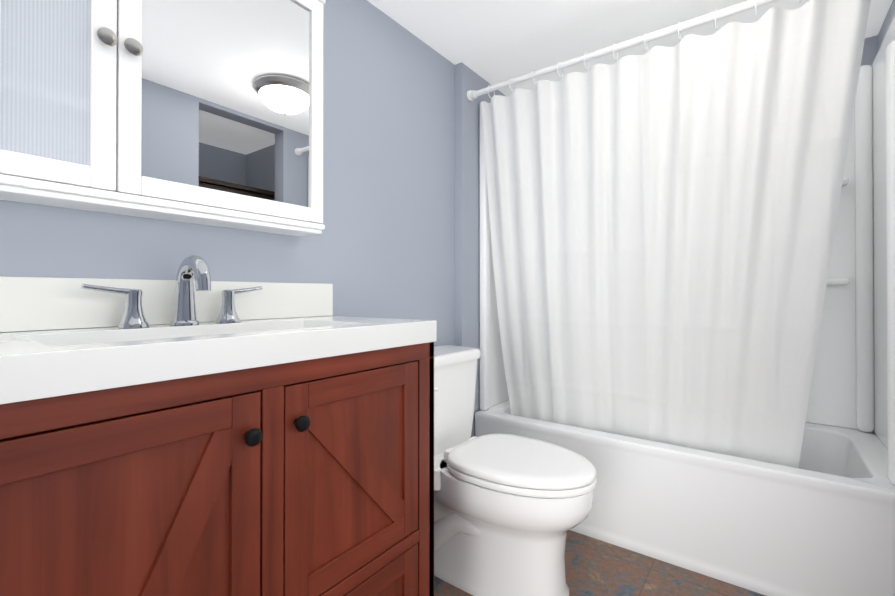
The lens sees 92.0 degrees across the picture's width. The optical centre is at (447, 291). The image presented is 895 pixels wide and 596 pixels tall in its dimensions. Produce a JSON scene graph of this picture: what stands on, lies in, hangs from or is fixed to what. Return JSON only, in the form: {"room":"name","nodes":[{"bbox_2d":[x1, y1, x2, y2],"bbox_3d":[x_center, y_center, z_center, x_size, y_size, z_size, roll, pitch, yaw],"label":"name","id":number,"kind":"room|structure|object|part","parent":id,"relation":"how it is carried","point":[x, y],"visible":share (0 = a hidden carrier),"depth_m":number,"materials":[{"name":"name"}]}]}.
{"room":"bathroom","nodes":[
{"label":"bathroom","id":0,"kind":"room"},
{"bbox_2d":[0,0,505,436],"bbox_3d":[-0.492,-0.041,1.373,0.140,2.065,3.610,0,0,36],"label":"wall","id":1,"kind":"structure","parent":0,"point":[382,245],"depth_m":1.59,"materials":[{"name":"paint"}]},
{"bbox_2d":[0,0,325,236],"bbox_3d":[-0.770,-0.533,0.822,0.144,0.718,1.236,0,0,36],"label":"medicine cabinet mirror","id":2,"kind":"object","parent":1,"relation":"attached to","point":[206,112],"visible":1,"depth_m":0.96,"materials":[{"name":"white mirror"}]},
{"bbox_2d":[467,0,870,467],"bbox_3d":[0.763,-0.149,1.677,1.518,1.624,0.222,0,0,36],"label":"shower curtain","id":3,"kind":"object","parent":1,"relation":"attached to","point":[663,219],"visible":0.98,"depth_m":1.60,"materials":[{"name":"white fabric"}]},
{"bbox_2d":[434,530,765,595],"bbox_3d":[0.458,1.027,0.667,2.500,0.080,3.610,0,0,36],"label":"floor","id":4,"kind":"structure","parent":0,"point":[595,567],"depth_m":1.50,"materials":[{"name":"tile"}]},
{"bbox_2d":[0,255,436,595],"bbox_3d":[-0.488,0.453,0.920,0.475,1.072,0.960,0,0,36],"label":"bathroom vanity","id":5,"kind":"object","parent":4,"relation":"on","point":[184,433],"visible":1,"depth_m":0.78,"materials":[{"name":"brown wood"}]},
{"bbox_2d":[81,255,262,327],"bbox_3d":[-0.587,-0.002,0.995,0.139,0.161,0.382,0,0,36],"label":"faucet","id":6,"kind":"object","parent":5,"relation":"on","point":[184,312],"depth_m":1.00,"materials":[{"name":"silver metal"}]},
{"bbox_3d":[-0.259,0.508,0.855,0.030,0.541,0.298,0,0,36],"label":"knob","id":7,"kind":"part","parent":5,"relation":"part of","materials":[{"name":"black metal"}]},
{"bbox_2d":[434,345,596,595],"bbox_3d":[0.144,0.614,1.528,0.750,0.756,0.488,0,0,36],"label":"toilet","id":8,"kind":"object","parent":4,"relation":"on","point":[510,510],"visible":0.88,"depth_m":1.38,"materials":[{"name":"white ceramic"}]},
{"bbox_2d":[475,16,894,595],"bbox_3d":[0.960,0.029,1.942,1.514,1.930,0.765,0,0,36],"label":"bathtub","id":9,"kind":"object","parent":4,"relation":"on","point":[819,520],"visible":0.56,"depth_m":1.61,"materials":[{"name":"white plastic"}]},
{"bbox_2d":[367,0,892,95],"bbox_3d":[0.458,-1.118,0.678,2.500,0.080,3.610,0,0,36],"label":"ceiling","id":10,"kind":"structure","parent":0,"point":[492,42],"depth_m":1.75,"materials":[{"name":"paint"}]},
{"bbox_2d":[861,35,877,65],"bbox_3d":[1.540,-0.037,2.055,2.400,2.065,0.100,0,0,36],"label":"wall","id":11,"kind":"structure","parent":0,"point":[870,50],"depth_m":1.82,"materials":[{"name":"paint"}]},
{"bbox_2d":[878,0,894,50],"bbox_3d":[1.573,-0.041,1.409,0.100,2.065,0.900,0,0,36],"label":"wall","id":12,"kind":"structure","parent":0,"point":[888,20],"depth_m":1.67,"materials":[{"name":"paint"}]}
]}

